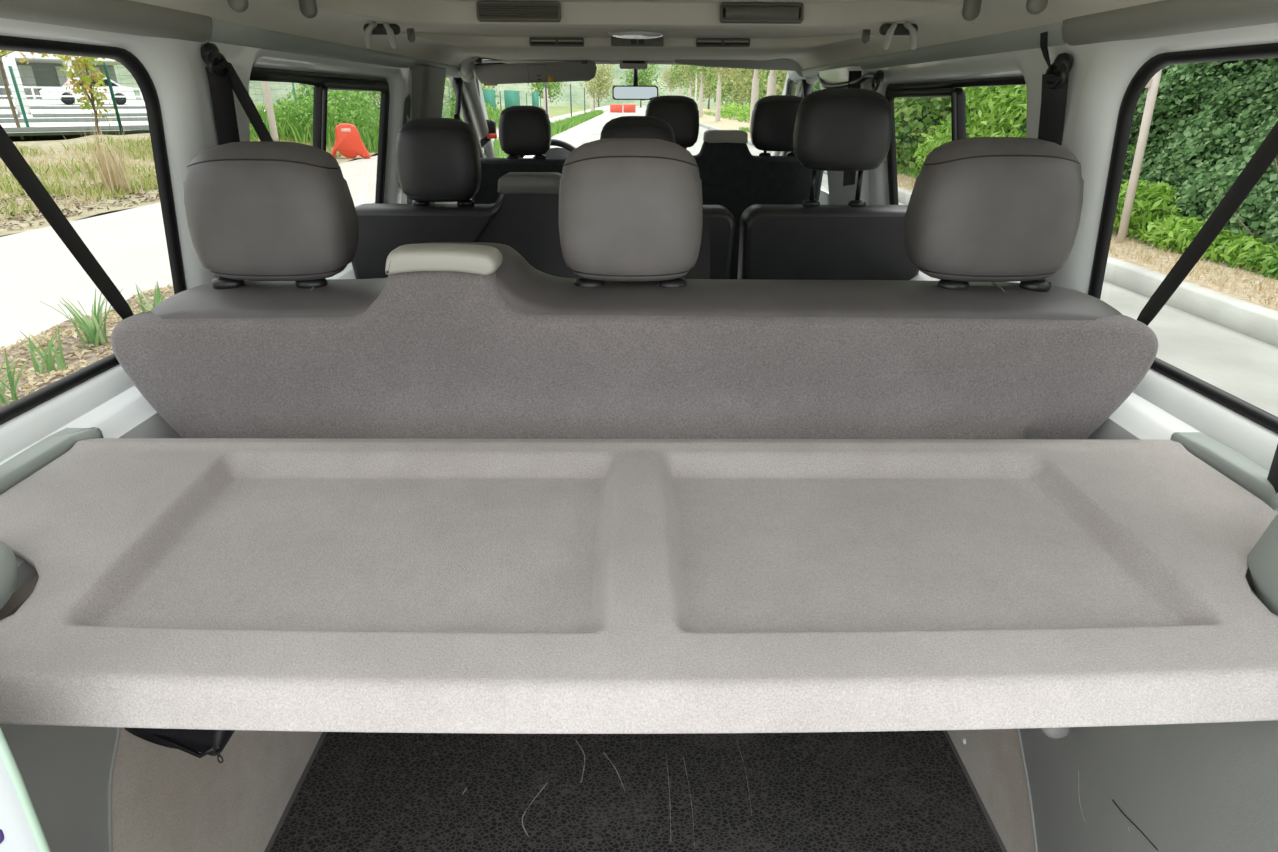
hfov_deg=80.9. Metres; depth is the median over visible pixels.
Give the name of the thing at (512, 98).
fence
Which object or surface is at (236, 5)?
guide
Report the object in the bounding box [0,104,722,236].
ground
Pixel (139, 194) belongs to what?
chips
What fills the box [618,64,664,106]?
tree
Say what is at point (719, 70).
street tree
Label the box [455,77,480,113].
trim
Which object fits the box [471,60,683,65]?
window
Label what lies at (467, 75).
handle
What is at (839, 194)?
trim
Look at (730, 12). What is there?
ceiling vent
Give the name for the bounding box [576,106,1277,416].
road
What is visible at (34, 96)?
guard rail
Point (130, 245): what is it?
path
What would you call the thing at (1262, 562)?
trim
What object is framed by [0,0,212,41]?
trim
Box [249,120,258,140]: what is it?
shrub
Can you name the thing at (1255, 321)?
kerb
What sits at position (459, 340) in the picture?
seat
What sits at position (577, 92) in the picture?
trees
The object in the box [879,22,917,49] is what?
coat hook
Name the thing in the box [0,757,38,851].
trim
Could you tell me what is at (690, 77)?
street tree
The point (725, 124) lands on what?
ground
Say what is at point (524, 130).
seat
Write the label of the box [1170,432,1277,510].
trim
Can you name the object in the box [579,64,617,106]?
tree
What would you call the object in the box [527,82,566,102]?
tree
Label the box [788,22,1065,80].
trim
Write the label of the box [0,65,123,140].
wire fence
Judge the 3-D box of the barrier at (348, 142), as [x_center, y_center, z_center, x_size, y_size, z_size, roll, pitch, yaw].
[-8.794,-8.615,22.686,1.171,0.990,0.410,-8,25,-19]
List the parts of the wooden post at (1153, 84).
cross arm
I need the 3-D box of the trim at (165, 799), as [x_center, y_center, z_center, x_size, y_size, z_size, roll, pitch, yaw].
[-0.633,0.381,1.142,0.020,0.685,1.200,0,23,-1]
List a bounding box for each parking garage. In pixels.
[0,97,264,132]
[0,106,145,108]
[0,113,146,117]
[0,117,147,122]
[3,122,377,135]
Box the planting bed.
[0,202,374,406]
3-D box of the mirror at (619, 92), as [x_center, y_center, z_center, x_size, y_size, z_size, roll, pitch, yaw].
[-0.016,-1.524,3.321,0.202,0.147,0.109,0,23,-1]
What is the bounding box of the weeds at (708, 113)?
[703,110,749,122]
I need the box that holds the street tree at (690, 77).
[675,65,704,97]
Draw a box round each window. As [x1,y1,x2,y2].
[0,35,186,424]
[250,67,389,203]
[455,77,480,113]
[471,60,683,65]
[785,78,808,97]
[885,76,1025,204]
[1088,43,1277,433]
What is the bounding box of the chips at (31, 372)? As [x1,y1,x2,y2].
[0,285,173,407]
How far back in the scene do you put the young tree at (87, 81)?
22.21 m
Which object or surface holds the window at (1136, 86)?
in the wall at (1100, 75)
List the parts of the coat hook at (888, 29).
hook plate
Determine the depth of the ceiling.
1.74 m
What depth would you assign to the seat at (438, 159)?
1.97 m
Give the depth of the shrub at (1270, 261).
7.09 m
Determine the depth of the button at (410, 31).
1.79 m
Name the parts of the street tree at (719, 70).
crown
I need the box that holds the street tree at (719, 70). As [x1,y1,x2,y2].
[700,66,744,121]
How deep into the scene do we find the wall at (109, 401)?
1.21 m
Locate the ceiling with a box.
[130,0,1163,68]
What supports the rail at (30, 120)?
on the parking garage at (45, 102)
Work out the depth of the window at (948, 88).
1.84 m
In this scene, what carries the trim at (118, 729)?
attached to the wall at (109, 401)
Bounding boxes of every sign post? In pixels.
[545,82,547,112]
[570,84,571,115]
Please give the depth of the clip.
0.96 m
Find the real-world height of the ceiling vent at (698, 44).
0.024 m
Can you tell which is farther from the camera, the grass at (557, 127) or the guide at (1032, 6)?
the grass at (557, 127)
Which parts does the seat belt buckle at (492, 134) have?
mirror arm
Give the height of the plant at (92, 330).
0.413 m
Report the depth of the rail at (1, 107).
37.79 m
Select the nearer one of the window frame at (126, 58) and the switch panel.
the window frame at (126, 58)
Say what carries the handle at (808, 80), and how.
attached to the wall at (1100, 75)
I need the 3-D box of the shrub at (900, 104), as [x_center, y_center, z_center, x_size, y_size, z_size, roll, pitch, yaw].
[6.715,-7.723,17.896,3.040,3.628,8.689,-1,24,-3]
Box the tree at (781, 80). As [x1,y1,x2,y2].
[744,69,796,98]
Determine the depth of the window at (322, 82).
1.87 m
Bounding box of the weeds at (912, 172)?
[739,126,1277,279]
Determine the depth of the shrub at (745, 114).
54.25 m
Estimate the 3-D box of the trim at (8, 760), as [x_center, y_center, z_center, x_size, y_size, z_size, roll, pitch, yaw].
[-0.454,0.542,0.667,0.010,0.730,0.006,0,23,-1]
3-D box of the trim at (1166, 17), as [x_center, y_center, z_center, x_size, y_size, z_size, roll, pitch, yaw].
[0.716,-0.416,0.705,0.070,0.043,1.114,0,23,-1]
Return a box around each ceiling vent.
[476,1,560,21]
[529,37,583,46]
[696,38,749,46]
[720,2,803,23]
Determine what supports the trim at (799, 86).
attached to the wall at (1100, 75)
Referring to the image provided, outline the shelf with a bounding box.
[0,438,1277,733]
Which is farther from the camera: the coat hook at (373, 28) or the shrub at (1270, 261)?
the shrub at (1270, 261)
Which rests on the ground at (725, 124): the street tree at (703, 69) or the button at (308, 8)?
the street tree at (703, 69)
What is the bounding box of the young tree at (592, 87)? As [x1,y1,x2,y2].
[584,78,597,110]
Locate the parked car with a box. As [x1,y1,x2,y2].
[39,78,135,104]
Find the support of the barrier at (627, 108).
on the road
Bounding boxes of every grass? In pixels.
[0,133,374,219]
[252,100,503,152]
[493,110,604,157]
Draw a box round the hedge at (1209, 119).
[811,58,1277,252]
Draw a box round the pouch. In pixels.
[125,728,234,762]
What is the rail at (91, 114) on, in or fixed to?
on the parking garage at (45, 102)
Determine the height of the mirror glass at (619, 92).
0.048 m
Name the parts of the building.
doorway, doorway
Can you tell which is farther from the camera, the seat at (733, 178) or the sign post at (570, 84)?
the sign post at (570, 84)
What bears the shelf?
on the trim at (1195, 787)
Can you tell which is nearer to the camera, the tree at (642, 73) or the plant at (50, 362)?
the plant at (50, 362)
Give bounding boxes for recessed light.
[609,30,666,38]
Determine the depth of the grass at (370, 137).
25.58 m
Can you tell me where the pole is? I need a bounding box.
[695,74,696,101]
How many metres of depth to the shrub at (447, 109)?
43.58 m
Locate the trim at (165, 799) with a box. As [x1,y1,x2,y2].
[0,574,321,851]
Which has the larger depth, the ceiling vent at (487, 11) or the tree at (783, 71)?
the tree at (783, 71)
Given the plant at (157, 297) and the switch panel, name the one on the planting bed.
the plant at (157, 297)
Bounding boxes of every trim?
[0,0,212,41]
[0,427,103,494]
[0,540,18,609]
[0,574,321,851]
[0,724,116,851]
[0,728,50,851]
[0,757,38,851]
[107,727,120,851]
[208,20,475,77]
[399,94,410,187]
[401,65,445,203]
[449,77,484,157]
[463,62,494,157]
[773,71,801,155]
[781,83,813,155]
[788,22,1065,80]
[819,66,870,204]
[947,586,1257,851]
[1017,729,1037,851]
[1020,426,1277,851]
[1062,0,1277,45]
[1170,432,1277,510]
[1247,514,1277,615]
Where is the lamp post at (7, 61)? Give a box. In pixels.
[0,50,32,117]
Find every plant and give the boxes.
[0,346,39,406]
[20,327,66,374]
[40,288,123,346]
[129,281,170,312]
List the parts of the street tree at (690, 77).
crown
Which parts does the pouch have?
zip pull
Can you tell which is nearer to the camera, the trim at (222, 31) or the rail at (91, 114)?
the trim at (222, 31)
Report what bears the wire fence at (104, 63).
on the ground at (56, 145)
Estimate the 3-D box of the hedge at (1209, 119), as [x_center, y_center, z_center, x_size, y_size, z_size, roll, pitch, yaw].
[8.766,-9.456,15.087,6.065,8.584,33.135,0,23,-1]
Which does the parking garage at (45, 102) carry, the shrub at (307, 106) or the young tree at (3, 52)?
the young tree at (3, 52)
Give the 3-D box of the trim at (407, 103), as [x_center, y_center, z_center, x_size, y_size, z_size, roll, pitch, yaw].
[-0.778,-0.928,2.464,0.081,0.300,0.060,0,23,-1]
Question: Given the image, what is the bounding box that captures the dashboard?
[533,147,570,157]
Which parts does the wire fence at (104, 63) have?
post, post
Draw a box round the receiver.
[619,61,647,68]
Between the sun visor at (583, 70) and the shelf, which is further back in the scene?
the sun visor at (583, 70)
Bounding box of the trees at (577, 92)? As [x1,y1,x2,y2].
[114,59,795,105]
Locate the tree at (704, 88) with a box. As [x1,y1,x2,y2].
[683,77,738,108]
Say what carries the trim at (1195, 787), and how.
attached to the wall at (1100, 75)
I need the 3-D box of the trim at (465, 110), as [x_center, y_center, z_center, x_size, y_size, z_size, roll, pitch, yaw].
[-0.799,-1.413,3.452,0.053,0.451,0.914,-1,24,-4]
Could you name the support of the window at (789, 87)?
in the wall at (1100, 75)
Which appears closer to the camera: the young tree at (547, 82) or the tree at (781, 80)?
the tree at (781, 80)
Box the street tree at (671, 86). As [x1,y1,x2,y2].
[659,66,677,94]
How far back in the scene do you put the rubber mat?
1.35 m
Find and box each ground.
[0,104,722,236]
[0,116,555,235]
[698,108,1277,311]
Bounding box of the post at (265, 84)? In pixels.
[261,81,278,140]
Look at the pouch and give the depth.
0.91 m
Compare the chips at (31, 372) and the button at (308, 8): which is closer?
the button at (308, 8)
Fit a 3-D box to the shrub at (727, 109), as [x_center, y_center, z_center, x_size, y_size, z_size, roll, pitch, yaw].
[8.229,-27.561,66.271,2.793,2.115,10.330,2,24,4]
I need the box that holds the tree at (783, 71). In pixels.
[764,70,796,96]
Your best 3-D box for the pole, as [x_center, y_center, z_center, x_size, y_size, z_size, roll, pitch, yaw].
[5.416,-31.431,71.435,0.129,4.150,0.129,9,25,20]
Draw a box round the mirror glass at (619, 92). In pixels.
[614,87,656,98]
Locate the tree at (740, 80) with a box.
[714,68,794,105]
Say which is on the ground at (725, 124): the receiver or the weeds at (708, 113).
the weeds at (708, 113)
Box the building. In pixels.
[0,51,121,94]
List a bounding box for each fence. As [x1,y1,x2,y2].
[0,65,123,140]
[103,62,543,134]
[483,89,538,109]
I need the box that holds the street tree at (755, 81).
[736,68,782,129]
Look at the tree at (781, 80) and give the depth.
62.89 m
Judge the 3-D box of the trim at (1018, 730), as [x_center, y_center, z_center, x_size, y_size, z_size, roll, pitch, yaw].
[0.611,0.361,1.198,0.006,0.693,0.465,0,23,-1]
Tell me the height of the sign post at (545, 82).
3.000 m
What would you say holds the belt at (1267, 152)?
attached to the wall at (1100, 75)
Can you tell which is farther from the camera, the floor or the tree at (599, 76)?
the tree at (599, 76)
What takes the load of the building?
on the parking garage at (45, 102)
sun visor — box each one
[473,58,596,83]
[674,58,801,70]
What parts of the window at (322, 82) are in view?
slide rail, sliding frame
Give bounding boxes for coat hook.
[363,22,399,48]
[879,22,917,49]
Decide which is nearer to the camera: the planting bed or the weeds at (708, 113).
the planting bed
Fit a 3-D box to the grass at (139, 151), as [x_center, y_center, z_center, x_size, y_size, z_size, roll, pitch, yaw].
[-11.375,-5.644,16.004,4.788,0.866,26.273,0,23,-1]
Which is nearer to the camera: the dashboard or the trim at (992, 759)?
the trim at (992, 759)
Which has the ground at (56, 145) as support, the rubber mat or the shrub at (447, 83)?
the shrub at (447, 83)
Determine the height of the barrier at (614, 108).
1.100 m
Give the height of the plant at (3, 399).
0.338 m
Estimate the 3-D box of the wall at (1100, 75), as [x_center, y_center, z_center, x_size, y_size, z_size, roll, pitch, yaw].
[0.741,-0.408,2.490,0.215,1.770,4.320,0,23,-1]
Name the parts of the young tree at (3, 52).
crown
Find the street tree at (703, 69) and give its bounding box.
[681,65,721,116]
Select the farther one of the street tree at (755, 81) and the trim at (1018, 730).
the street tree at (755, 81)
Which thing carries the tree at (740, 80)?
on the ground at (556, 111)
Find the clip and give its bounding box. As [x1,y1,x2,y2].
[1040,727,1070,738]
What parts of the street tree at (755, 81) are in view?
crown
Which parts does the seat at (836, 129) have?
headrest post, backrest, headrest post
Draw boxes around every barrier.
[331,123,370,158]
[610,104,622,112]
[623,104,635,112]
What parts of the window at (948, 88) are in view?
sliding frame, slide rail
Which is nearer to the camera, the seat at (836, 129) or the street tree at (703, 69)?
the seat at (836, 129)
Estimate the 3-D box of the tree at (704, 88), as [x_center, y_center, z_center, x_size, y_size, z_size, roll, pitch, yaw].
[13.163,-63.651,135.880,11.939,12.169,15.460,0,23,-1]
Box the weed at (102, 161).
[58,120,136,194]
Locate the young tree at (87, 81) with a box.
[59,55,116,134]
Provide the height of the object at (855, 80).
0.345 m
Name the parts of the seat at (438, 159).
backrest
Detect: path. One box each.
[0,106,609,347]
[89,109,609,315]
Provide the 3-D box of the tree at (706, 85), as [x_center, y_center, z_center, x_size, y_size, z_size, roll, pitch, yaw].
[12.290,-53.350,112.114,11.745,12.217,16.024,0,23,-1]
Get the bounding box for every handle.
[460,56,478,81]
[805,76,818,83]
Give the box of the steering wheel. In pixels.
[518,139,575,157]
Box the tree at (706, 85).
[683,67,750,103]
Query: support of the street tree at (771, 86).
on the ground at (725, 124)
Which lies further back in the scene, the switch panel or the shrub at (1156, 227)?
the shrub at (1156, 227)
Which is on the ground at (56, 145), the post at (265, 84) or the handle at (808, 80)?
the post at (265, 84)
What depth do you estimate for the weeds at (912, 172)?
8.94 m
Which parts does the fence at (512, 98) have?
screen panel, screen panel, screen panel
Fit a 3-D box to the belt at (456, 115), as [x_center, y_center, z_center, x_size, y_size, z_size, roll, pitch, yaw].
[-0.667,-1.125,2.766,0.021,0.055,0.060,0,23,-1]
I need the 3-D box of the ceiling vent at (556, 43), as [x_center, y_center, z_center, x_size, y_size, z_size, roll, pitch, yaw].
[-0.251,-1.171,2.287,0.165,0.024,0.018,0,23,-1]
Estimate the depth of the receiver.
3.07 m
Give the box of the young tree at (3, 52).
[0,50,79,139]
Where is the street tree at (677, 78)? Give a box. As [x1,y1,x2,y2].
[669,65,692,95]
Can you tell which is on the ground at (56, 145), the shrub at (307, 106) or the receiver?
the shrub at (307, 106)
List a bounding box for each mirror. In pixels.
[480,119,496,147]
[612,69,657,99]
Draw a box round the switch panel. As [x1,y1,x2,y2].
[611,37,663,46]
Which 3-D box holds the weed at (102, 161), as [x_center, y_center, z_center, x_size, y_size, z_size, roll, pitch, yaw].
[-9.517,-4.771,13.273,0.745,1.260,0.923,20,30,38]
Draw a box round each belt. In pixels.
[0,124,133,319]
[201,42,272,144]
[454,113,461,120]
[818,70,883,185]
[1038,31,1072,145]
[1137,121,1277,494]
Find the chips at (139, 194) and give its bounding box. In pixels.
[0,175,159,229]
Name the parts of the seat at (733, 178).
backrest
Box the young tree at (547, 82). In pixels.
[541,82,558,114]
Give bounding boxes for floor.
[264,730,1006,851]
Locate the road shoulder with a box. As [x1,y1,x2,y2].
[523,110,616,157]
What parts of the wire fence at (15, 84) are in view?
post, post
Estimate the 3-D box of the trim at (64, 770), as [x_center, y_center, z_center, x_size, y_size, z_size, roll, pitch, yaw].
[-0.608,0.524,0.806,0.015,0.690,0.450,-1,24,-3]
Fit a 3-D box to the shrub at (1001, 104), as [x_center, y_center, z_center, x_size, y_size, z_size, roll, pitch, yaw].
[6.525,-4.989,12.218,2.616,2.982,5.963,0,23,-1]
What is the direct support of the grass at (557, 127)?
on the path at (130, 245)
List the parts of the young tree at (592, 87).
crown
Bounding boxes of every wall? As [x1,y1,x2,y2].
[0,18,492,592]
[772,23,1277,589]
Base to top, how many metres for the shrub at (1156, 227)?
0.796 m
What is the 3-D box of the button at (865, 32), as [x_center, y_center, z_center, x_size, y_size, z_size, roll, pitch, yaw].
[0.531,-0.912,1.756,0.018,0.030,0.016,0,23,-1]
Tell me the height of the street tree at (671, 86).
7.738 m
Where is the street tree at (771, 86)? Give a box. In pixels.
[767,70,779,95]
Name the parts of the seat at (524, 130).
backrest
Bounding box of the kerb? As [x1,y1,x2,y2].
[699,122,1277,346]
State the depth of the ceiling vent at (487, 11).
1.72 m
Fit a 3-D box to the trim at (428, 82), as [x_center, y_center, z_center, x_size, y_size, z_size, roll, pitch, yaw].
[-0.769,-0.656,2.816,0.160,1.250,0.338,0,23,-1]
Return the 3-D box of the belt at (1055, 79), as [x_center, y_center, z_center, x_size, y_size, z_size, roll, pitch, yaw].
[0.698,-0.465,1.308,0.062,0.400,0.122,20,30,38]
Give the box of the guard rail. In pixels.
[0,86,144,105]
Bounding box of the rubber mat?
[269,730,1001,851]
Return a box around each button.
[299,0,317,17]
[407,28,414,41]
[861,29,869,43]
[962,0,981,20]
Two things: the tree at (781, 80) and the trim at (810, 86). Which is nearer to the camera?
the trim at (810, 86)
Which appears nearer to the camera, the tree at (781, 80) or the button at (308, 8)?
the button at (308, 8)
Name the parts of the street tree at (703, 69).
crown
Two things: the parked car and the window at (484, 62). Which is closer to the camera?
the window at (484, 62)
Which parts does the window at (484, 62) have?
header trim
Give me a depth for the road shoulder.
43.57 m
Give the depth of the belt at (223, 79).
1.30 m
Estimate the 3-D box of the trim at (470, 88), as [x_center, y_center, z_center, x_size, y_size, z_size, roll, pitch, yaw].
[-0.782,-1.478,3.647,0.094,0.541,1.061,-2,24,-6]
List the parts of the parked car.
glass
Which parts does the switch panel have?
knob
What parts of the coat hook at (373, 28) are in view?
hook plate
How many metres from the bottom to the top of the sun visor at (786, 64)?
0.061 m
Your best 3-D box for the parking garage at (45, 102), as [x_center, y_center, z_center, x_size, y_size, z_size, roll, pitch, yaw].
[-45.669,-17.881,41.135,74.540,1.518,70.690,0,23,-1]
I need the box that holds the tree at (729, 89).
[706,69,760,106]
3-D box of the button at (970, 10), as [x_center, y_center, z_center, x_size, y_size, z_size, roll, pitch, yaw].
[0.589,-0.740,1.330,0.030,0.038,0.016,0,23,-1]
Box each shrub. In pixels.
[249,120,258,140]
[265,86,379,141]
[285,77,499,112]
[442,100,495,118]
[720,102,744,117]
[735,103,750,120]
[894,87,973,173]
[913,67,1168,189]
[1112,178,1277,269]
[1240,246,1277,278]
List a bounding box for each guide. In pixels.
[227,0,248,11]
[1026,0,1047,13]
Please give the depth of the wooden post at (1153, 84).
8.49 m
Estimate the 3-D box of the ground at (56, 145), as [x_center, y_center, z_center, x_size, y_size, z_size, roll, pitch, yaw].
[-12.209,-15.912,39.871,7.240,0.722,94.000,0,23,-1]
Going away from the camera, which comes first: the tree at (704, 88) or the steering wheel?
the steering wheel
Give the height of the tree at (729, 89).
8.046 m
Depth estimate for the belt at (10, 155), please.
0.98 m
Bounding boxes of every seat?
[111,137,1157,438]
[352,116,734,278]
[471,105,565,203]
[645,95,822,278]
[737,88,918,279]
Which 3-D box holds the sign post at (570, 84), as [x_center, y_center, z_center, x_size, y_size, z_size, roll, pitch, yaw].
[-6.157,-29.326,67.893,0.102,3.000,0.102,9,25,20]
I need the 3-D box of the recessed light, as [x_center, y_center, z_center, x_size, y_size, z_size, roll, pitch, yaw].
[-0.004,-1.022,1.955,0.151,0.017,0.210,0,23,-1]
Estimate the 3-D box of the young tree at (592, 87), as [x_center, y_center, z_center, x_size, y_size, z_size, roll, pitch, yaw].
[-5.922,-41.934,95.137,1.940,4.514,1.930,0,23,-1]
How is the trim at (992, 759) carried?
attached to the wall at (1100, 75)
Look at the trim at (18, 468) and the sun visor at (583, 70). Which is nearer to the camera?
the trim at (18, 468)
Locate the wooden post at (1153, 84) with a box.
[1116,69,1161,242]

